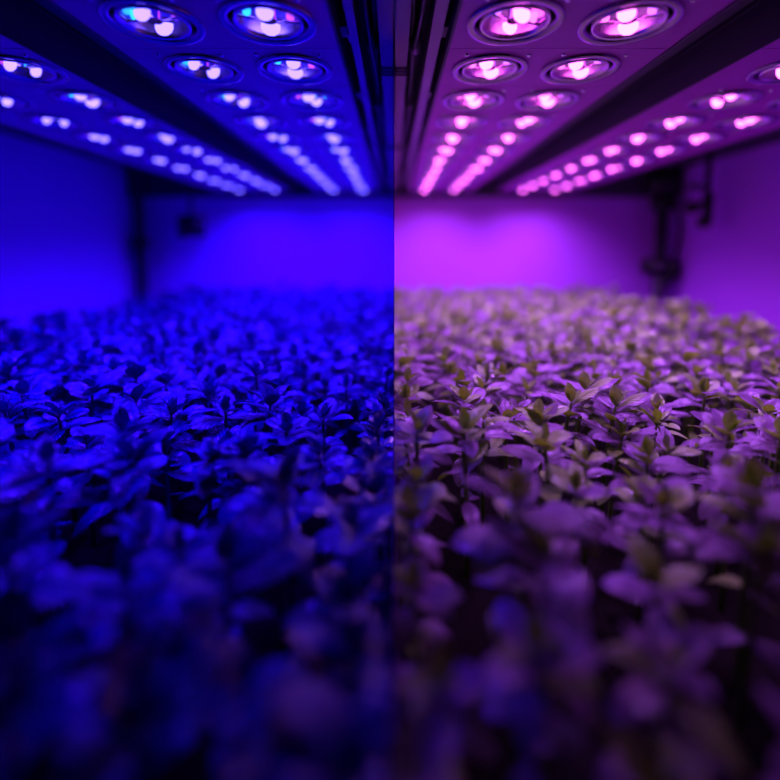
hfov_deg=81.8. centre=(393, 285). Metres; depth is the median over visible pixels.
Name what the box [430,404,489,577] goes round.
seedling
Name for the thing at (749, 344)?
seedling
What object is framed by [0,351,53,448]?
seedling
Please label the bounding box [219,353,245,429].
seedling
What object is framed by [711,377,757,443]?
seedling
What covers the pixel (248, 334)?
seedling
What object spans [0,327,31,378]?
seedling
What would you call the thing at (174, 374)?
seedling
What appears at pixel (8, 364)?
seedling
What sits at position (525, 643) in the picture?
seedling
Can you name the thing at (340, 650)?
seedling
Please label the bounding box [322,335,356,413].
seedling
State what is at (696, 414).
seedling
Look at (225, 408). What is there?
seedling
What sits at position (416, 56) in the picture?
cable
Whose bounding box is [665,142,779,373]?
wall
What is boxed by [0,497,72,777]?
seedling
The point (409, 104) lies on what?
junction box
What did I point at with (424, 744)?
seedling
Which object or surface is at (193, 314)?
seedling mass
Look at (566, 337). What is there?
seedling
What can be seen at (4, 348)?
seedling
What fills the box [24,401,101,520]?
seedling
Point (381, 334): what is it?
seedling
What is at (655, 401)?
seedling
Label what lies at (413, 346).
seedling
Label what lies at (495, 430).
seedling
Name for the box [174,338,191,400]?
seedling
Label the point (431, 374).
seedling
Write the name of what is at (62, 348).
seedling
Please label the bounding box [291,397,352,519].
seedling
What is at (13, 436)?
seedling
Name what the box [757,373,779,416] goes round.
seedling
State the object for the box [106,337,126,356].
seedling
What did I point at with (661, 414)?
seedling
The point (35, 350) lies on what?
seedling
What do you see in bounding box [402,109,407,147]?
junction box
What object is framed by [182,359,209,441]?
seedling
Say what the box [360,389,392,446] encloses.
seedling
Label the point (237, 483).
seedling
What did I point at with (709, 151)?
conduit
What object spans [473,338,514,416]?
seedling
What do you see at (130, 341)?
seedling
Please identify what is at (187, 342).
seedling
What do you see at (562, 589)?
seedling
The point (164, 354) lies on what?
seedling
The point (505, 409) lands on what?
seedling
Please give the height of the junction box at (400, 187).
0.129 m
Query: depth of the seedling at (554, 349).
0.89 m
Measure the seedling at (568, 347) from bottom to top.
0.150 m
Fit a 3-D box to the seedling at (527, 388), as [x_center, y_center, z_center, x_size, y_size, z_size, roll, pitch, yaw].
[0.202,0.216,0.687,0.074,0.151,0.070,-3,6,-32]
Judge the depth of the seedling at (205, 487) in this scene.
0.46 m
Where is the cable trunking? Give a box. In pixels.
[394,0,411,191]
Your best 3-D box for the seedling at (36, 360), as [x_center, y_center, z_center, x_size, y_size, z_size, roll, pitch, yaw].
[-0.653,0.199,0.786,0.078,0.170,0.080,5,7,44]
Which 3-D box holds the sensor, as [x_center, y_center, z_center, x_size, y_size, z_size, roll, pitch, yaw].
[-0.920,-0.378,2.033,0.116,0.322,0.044,0,5,0]
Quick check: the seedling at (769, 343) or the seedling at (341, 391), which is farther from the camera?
the seedling at (769, 343)
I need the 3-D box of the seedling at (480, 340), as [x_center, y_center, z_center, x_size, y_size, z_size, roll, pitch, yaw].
[0.187,0.190,0.948,0.067,0.158,0.062,-3,6,-32]
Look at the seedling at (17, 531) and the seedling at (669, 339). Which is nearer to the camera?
the seedling at (17, 531)
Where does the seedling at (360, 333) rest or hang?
on the bed at (260, 634)
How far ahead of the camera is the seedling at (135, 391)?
0.59 m
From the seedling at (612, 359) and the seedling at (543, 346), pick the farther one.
the seedling at (543, 346)
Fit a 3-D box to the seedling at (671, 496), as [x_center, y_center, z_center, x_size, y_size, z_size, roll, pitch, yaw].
[0.213,0.237,0.364,0.074,0.166,0.070,-4,7,-41]
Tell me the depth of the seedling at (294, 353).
0.82 m
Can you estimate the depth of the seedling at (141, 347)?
0.86 m
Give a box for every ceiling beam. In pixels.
[24,0,302,183]
[484,0,763,183]
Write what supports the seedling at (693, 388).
on the bed at (473, 641)
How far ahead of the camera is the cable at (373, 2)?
0.68 m
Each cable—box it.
[362,0,387,186]
[365,0,386,179]
[371,0,388,184]
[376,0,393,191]
[399,0,416,185]
[400,0,425,185]
[401,0,424,181]
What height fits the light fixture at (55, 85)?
0.120 m
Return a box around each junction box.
[399,177,401,193]
[400,154,404,173]
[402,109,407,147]
[405,54,413,110]
[409,0,421,54]
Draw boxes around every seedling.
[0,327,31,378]
[0,344,17,417]
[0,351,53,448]
[0,352,48,438]
[0,353,38,439]
[0,375,50,487]
[0,392,36,500]
[0,417,39,518]
[0,433,22,506]
[0,435,113,619]
[0,444,77,530]
[0,458,27,504]
[0,495,50,589]
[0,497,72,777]
[0,586,95,779]
[2,325,36,375]
[6,394,19,451]
[7,374,56,440]
[12,363,44,415]
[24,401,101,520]
[28,344,58,418]
[35,613,205,779]
[39,339,79,420]
[39,341,77,413]
[40,328,77,401]
[40,367,81,453]
[45,353,83,439]
[47,346,104,426]
[49,348,112,416]
[55,545,183,659]
[56,337,82,400]
[60,421,111,547]
[63,368,122,487]
[66,387,113,425]
[71,335,113,413]
[72,326,109,375]
[73,401,160,540]
[79,358,102,423]
[81,342,108,360]
[86,428,169,603]
[93,398,154,462]
[100,353,139,418]
[103,356,163,429]
[104,396,165,516]
[104,502,197,631]
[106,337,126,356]
[109,382,171,499]
[114,338,150,386]
[115,325,153,358]
[120,354,154,406]
[121,336,166,418]
[133,368,185,420]
[134,423,197,520]
[137,391,206,518]
[139,519,213,632]
[141,363,192,478]
[144,326,179,367]
[144,333,179,385]
[145,342,177,368]
[147,348,179,371]
[149,362,170,428]
[160,523,300,673]
[161,351,191,421]
[162,394,197,491]
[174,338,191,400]
[174,338,219,404]
[179,435,240,536]
[180,375,230,487]
[181,338,218,404]
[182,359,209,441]
[184,368,234,468]
[189,392,266,524]
[191,351,229,415]
[195,425,241,525]
[196,630,307,779]
[200,329,228,366]
[203,425,276,523]
[205,337,226,381]
[212,361,240,426]
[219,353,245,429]
[222,352,251,424]
[224,323,258,397]
[226,326,267,394]
[227,445,337,658]
[229,390,267,486]
[230,482,299,636]
[231,356,273,413]
[231,360,286,451]
[232,383,293,460]
[235,336,273,393]
[241,352,265,416]
[250,354,290,446]
[256,336,276,350]
[260,329,287,362]
[261,411,318,508]
[263,370,306,434]
[264,362,300,455]
[269,678,391,779]
[276,338,305,397]
[276,342,310,390]
[281,330,302,390]
[281,342,314,427]
[283,542,392,713]
[284,400,317,494]
[287,362,323,411]
[288,612,392,779]
[289,344,320,403]
[291,334,313,397]
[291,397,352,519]
[294,433,354,571]
[300,373,343,429]
[303,325,327,380]
[312,335,349,420]
[312,496,392,606]
[314,336,335,377]
[316,343,359,432]
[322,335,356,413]
[326,375,368,454]
[331,329,357,385]
[334,352,374,447]
[334,461,392,618]
[342,340,376,421]
[342,437,392,560]
[350,337,369,400]
[351,410,392,532]
[353,328,373,365]
[356,391,392,495]
[358,362,392,447]
[359,372,393,409]
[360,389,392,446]
[361,358,393,408]
[363,330,393,384]
[369,343,393,386]
[374,318,393,337]
[377,344,393,412]
[394,323,415,351]
[394,329,411,349]
[394,336,417,379]
[394,339,410,396]
[394,344,429,405]
[394,349,415,396]
[394,351,433,420]
[395,367,433,421]
[395,382,420,446]
[395,397,437,474]
[395,405,454,556]
[395,430,431,473]
[395,453,456,604]
[395,482,453,646]
[395,555,462,667]
[395,622,499,762]
[396,342,414,374]
[396,681,459,779]
[418,339,441,401]
[423,347,461,443]
[427,363,470,454]
[428,360,456,415]
[430,342,458,421]
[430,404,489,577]
[432,384,501,518]
[436,341,460,364]
[438,326,466,357]
[438,368,475,461]
[450,461,590,694]
[452,327,480,377]
[453,325,482,366]
[454,346,476,410]
[455,372,512,489]
[457,398,519,525]
[459,349,495,428]
[459,600,603,779]
[468,362,511,431]
[472,338,496,379]
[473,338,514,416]
[473,505,598,775]
[477,334,515,414]
[482,323,513,396]
[486,400,535,522]
[487,361,528,460]
[496,337,525,373]
[497,397,531,464]
[499,377,544,445]
[501,420,572,540]
[502,336,518,396]
[506,372,535,444]
[507,398,569,533]
[511,319,543,368]
[513,344,548,398]
[513,358,561,426]
[520,344,550,400]
[526,345,552,403]
[528,335,551,399]
[531,339,564,418]
[536,359,572,422]
[536,382,599,500]
[543,336,563,388]
[547,370,617,497]
[547,462,617,566]
[553,354,581,424]
[556,439,613,576]
[559,332,580,372]
[559,341,581,382]
[561,398,590,449]
[572,339,607,417]
[573,362,610,447]
[573,364,609,459]
[574,354,605,433]
[578,385,650,514]
[587,370,638,475]
[590,386,641,478]
[591,341,622,395]
[592,415,658,544]
[593,335,616,392]
[596,353,634,406]
[597,342,630,424]
[597,623,747,779]
[601,473,688,626]
[601,533,706,734]
[606,729,705,779]
[607,436,690,578]
[609,367,639,425]
[611,477,697,630]
[613,338,641,411]
[614,325,657,372]
[616,335,642,374]
[627,352,664,421]
[631,353,675,416]
[631,368,675,468]
[631,405,689,518]
[633,342,669,415]
[636,391,687,456]
[638,367,681,425]
[642,428,706,548]
[645,342,683,400]
[650,335,687,368]
[663,347,721,440]
[665,343,704,416]
[669,381,719,471]
[671,361,721,446]
[671,373,725,493]
[672,336,701,398]
[674,359,700,427]
[675,340,711,390]
[686,458,779,691]
[687,411,740,524]
[688,448,764,611]
[689,424,772,494]
[694,408,779,576]
[696,342,732,407]
[696,346,731,377]
[703,337,730,393]
[704,518,779,738]
[705,340,748,409]
[706,363,737,412]
[711,371,742,410]
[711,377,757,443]
[727,335,765,396]
[728,391,779,445]
[729,343,767,382]
[729,347,766,399]
[730,338,773,385]
[732,393,779,494]
[741,358,779,399]
[743,413,779,494]
[747,376,779,490]
[751,414,779,491]
[756,684,779,779]
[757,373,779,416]
[762,355,779,381]
[764,341,779,360]
[766,376,779,390]
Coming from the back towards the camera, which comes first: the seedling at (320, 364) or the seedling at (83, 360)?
the seedling at (320, 364)
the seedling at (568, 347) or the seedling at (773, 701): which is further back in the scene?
the seedling at (568, 347)
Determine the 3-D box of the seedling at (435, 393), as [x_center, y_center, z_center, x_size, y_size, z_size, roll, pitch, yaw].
[0.093,0.205,0.736,0.075,0.166,0.072,-1,5,-15]
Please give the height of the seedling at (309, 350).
0.153 m
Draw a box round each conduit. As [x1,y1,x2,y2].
[0,125,187,183]
[601,129,778,183]
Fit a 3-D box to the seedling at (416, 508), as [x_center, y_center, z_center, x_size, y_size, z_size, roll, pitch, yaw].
[0.025,0.240,0.367,0.051,0.159,0.074,0,5,-5]
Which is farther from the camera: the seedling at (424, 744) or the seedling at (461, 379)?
the seedling at (461, 379)
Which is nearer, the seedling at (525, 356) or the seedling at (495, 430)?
the seedling at (495, 430)
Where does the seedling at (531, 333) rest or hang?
on the bed at (473, 641)
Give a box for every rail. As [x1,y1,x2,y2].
[339,0,383,189]
[404,0,449,189]
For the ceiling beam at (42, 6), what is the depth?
0.74 m
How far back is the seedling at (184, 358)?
0.88 m
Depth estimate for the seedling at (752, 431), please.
0.53 m
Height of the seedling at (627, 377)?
0.152 m
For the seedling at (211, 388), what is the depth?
0.61 m
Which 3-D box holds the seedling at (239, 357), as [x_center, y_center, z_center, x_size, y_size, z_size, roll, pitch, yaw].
[-0.277,0.199,0.797,0.069,0.166,0.078,-1,5,-15]
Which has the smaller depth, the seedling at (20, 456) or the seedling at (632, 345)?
the seedling at (20, 456)
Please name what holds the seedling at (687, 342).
on the bed at (473, 641)
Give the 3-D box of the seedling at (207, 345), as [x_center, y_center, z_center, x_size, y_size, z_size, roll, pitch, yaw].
[-0.403,0.187,0.991,0.069,0.157,0.067,-1,5,-6]
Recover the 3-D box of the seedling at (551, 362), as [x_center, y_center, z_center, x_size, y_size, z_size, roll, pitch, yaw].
[0.279,0.204,0.793,0.064,0.156,0.061,2,5,21]
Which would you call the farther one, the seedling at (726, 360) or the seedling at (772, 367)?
the seedling at (726, 360)
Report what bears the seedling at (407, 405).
on the bed at (473, 641)
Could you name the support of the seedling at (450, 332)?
on the bed at (473, 641)
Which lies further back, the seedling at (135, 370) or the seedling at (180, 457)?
the seedling at (135, 370)
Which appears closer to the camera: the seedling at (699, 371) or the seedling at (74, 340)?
the seedling at (699, 371)
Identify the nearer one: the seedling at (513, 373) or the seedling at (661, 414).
the seedling at (661, 414)
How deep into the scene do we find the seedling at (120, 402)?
0.54 m
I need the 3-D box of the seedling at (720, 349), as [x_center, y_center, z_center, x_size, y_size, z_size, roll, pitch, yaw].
[0.616,0.190,0.841,0.072,0.178,0.070,3,6,30]
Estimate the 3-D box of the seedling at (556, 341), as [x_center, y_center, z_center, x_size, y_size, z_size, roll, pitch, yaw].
[0.373,0.187,1.050,0.063,0.146,0.059,-3,6,-28]
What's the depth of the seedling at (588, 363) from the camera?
0.82 m
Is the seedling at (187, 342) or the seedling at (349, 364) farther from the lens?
the seedling at (187, 342)
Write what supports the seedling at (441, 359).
on the bed at (473, 641)
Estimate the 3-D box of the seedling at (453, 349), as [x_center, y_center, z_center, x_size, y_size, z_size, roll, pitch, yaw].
[0.106,0.192,0.928,0.057,0.157,0.060,5,7,44]
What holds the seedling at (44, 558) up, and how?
on the bed at (260, 634)
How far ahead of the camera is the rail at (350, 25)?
0.68 m
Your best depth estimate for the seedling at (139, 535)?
0.36 m
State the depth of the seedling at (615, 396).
0.55 m
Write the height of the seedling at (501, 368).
0.172 m
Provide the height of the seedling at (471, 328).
0.172 m
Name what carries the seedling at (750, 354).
on the bed at (473, 641)
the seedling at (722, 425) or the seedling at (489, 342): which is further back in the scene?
the seedling at (489, 342)
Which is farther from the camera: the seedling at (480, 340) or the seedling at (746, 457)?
the seedling at (480, 340)
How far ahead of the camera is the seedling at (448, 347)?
0.89 m
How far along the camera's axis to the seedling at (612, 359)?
0.80 m
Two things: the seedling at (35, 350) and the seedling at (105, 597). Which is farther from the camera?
the seedling at (35, 350)
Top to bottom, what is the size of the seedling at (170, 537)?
0.144 m
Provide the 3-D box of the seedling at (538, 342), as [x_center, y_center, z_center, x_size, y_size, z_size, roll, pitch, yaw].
[0.322,0.185,0.995,0.059,0.159,0.065,4,7,40]
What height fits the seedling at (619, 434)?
0.159 m
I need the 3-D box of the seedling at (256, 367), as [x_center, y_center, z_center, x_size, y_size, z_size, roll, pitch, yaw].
[-0.200,0.200,0.682,0.075,0.186,0.077,-1,5,-12]
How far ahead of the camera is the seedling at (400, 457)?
0.49 m
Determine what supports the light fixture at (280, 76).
hanging from the ceiling
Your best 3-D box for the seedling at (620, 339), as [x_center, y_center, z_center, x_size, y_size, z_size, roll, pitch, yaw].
[0.484,0.185,0.944,0.071,0.168,0.074,-1,5,-11]
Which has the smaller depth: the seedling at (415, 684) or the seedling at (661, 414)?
the seedling at (415, 684)
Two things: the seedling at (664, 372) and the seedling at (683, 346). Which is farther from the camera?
the seedling at (683, 346)
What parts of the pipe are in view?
arm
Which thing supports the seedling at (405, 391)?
on the bed at (473, 641)
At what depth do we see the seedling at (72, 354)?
0.79 m
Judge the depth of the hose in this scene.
2.05 m
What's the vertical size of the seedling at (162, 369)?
0.153 m
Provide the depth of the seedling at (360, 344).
0.88 m
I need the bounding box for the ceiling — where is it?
[0,0,779,168]
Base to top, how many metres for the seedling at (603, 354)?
0.154 m
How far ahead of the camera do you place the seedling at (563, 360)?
0.84 m
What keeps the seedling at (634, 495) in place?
on the bed at (473, 641)
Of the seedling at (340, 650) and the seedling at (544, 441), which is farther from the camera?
the seedling at (544, 441)
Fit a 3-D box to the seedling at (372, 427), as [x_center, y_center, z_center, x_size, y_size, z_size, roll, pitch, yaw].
[-0.023,0.223,0.496,0.050,0.172,0.076,0,5,-4]
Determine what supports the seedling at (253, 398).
on the bed at (260, 634)
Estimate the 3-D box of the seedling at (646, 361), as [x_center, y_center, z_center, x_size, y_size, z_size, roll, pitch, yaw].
[0.458,0.200,0.792,0.079,0.165,0.074,-1,5,-9]
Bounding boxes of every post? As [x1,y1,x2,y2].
[127,167,148,330]
[640,167,682,330]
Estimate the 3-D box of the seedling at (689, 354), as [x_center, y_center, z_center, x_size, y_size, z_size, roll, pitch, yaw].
[0.513,0.195,0.784,0.083,0.177,0.067,2,5,20]
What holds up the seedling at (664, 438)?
on the bed at (473, 641)
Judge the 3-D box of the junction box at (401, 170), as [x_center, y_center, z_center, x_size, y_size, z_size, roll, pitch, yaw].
[0.029,-0.446,1.574,0.016,0.107,0.077,0,5,0]
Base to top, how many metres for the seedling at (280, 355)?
0.164 m
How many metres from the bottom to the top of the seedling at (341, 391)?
0.158 m
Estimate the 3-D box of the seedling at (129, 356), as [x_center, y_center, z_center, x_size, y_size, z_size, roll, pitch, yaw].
[-0.459,0.202,0.781,0.068,0.163,0.065,0,5,2]
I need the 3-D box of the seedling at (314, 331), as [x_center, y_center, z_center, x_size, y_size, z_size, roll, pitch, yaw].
[-0.182,0.177,1.054,0.068,0.166,0.066,2,5,17]
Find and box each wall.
[0,132,136,361]
[144,197,671,484]
[393,541,394,779]
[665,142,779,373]
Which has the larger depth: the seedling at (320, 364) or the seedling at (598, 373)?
the seedling at (320, 364)
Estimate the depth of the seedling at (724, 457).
0.43 m
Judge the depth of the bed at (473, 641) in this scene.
0.42 m
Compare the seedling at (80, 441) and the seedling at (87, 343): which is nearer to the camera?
the seedling at (80, 441)
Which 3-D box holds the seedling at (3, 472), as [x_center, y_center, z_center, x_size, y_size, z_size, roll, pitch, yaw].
[-0.374,0.229,0.404,0.067,0.177,0.070,-2,5,-21]
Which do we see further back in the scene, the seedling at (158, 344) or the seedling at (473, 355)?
the seedling at (158, 344)
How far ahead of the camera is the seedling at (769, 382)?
0.64 m
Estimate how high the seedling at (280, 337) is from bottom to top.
0.170 m
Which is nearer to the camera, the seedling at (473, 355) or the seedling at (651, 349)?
the seedling at (473, 355)
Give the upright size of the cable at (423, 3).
0.017 m
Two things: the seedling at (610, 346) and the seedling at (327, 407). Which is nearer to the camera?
the seedling at (327, 407)
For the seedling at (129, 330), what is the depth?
0.95 m
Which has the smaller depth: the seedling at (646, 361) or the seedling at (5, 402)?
the seedling at (5, 402)
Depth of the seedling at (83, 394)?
0.66 m
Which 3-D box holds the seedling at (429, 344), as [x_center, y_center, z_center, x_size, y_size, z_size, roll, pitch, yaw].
[0.085,0.191,1.001,0.057,0.146,0.070,-2,6,-26]
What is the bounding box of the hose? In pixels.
[671,197,682,259]
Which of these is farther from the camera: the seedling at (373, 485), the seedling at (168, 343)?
the seedling at (168, 343)
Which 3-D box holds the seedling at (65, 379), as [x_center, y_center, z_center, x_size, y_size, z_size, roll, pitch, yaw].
[-0.533,0.212,0.727,0.069,0.152,0.067,3,6,34]
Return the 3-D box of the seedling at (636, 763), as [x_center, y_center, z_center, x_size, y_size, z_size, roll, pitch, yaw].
[0.106,0.268,0.193,0.054,0.132,0.052,2,5,22]
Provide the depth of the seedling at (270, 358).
0.77 m
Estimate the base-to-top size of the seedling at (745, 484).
0.200 m
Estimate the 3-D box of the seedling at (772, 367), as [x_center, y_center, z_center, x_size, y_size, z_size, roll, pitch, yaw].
[0.647,0.203,0.769,0.065,0.163,0.071,-1,5,-15]
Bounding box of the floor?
[388,485,400,779]
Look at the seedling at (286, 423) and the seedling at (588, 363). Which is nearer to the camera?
the seedling at (286, 423)
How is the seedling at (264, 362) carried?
on the bed at (260, 634)
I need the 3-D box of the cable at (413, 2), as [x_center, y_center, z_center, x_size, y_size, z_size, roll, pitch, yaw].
[0.026,-0.381,1.146,0.013,0.019,1.850,0,5,0]
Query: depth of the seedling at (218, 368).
0.73 m
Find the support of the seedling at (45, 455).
on the bed at (260, 634)
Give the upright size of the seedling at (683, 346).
0.160 m
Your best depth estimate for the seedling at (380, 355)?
0.86 m
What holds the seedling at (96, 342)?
on the bed at (260, 634)
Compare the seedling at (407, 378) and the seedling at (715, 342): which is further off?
the seedling at (715, 342)
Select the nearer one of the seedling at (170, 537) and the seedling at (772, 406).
the seedling at (170, 537)
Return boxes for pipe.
[683,154,714,227]
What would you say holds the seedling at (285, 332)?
on the bed at (260, 634)
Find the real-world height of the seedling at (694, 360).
0.149 m
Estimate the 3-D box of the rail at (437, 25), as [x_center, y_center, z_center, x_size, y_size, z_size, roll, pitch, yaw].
[0.057,-0.411,1.129,0.024,0.102,1.920,0,5,0]
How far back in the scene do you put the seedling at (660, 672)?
0.24 m
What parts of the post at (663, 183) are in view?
knob, post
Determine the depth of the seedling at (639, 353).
0.84 m
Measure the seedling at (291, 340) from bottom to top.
0.155 m
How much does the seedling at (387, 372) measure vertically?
0.178 m
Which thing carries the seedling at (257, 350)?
on the bed at (260, 634)
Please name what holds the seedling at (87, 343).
on the bed at (260, 634)
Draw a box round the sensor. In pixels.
[177,183,205,237]
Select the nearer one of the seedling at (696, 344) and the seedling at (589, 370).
the seedling at (589, 370)
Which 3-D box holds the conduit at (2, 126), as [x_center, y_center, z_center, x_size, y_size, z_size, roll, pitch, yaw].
[-0.950,-0.421,1.103,0.032,0.074,1.970,0,5,0]
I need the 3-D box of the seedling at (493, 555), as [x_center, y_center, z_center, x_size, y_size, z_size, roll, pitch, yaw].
[0.089,0.225,0.330,0.083,0.199,0.079,-2,5,-17]
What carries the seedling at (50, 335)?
on the bed at (260, 634)
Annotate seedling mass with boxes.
[0,280,393,400]
[394,282,779,399]
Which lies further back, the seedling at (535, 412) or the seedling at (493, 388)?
the seedling at (493, 388)
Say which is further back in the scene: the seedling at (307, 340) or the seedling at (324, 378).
the seedling at (307, 340)
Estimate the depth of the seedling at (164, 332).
0.98 m
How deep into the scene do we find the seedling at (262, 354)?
0.84 m
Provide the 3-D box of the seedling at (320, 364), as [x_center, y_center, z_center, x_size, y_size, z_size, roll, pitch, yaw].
[-0.160,0.188,1.011,0.068,0.150,0.066,0,5,-3]
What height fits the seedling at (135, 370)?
0.185 m
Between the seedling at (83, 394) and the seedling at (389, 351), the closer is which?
the seedling at (83, 394)
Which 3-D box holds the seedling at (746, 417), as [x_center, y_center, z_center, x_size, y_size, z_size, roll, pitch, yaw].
[0.494,0.223,0.633,0.070,0.147,0.065,0,5,-3]
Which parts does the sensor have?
rod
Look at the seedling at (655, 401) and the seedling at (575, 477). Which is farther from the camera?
the seedling at (655, 401)
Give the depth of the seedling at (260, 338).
1.04 m
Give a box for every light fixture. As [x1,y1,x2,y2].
[0,0,292,191]
[45,0,378,191]
[409,0,740,191]
[495,0,779,191]
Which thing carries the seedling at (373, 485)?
on the bed at (260, 634)
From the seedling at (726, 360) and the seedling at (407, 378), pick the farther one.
the seedling at (726, 360)
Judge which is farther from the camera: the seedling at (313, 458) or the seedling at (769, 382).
the seedling at (769, 382)
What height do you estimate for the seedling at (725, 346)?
0.151 m
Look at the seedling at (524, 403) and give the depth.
0.61 m
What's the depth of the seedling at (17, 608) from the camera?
0.26 m
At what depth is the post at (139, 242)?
2.07 m
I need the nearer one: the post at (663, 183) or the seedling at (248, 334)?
the seedling at (248, 334)
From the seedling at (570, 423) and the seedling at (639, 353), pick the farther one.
the seedling at (639, 353)
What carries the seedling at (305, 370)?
on the bed at (260, 634)
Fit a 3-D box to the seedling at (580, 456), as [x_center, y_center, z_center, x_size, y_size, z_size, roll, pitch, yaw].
[0.192,0.235,0.458,0.057,0.153,0.059,2,5,22]
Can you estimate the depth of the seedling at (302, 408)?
0.60 m
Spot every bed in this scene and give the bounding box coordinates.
[1,316,392,779]
[396,316,779,779]
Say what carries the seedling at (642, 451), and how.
on the bed at (473, 641)
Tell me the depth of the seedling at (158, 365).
0.78 m
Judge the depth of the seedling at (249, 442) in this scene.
0.46 m
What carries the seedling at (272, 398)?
on the bed at (260, 634)

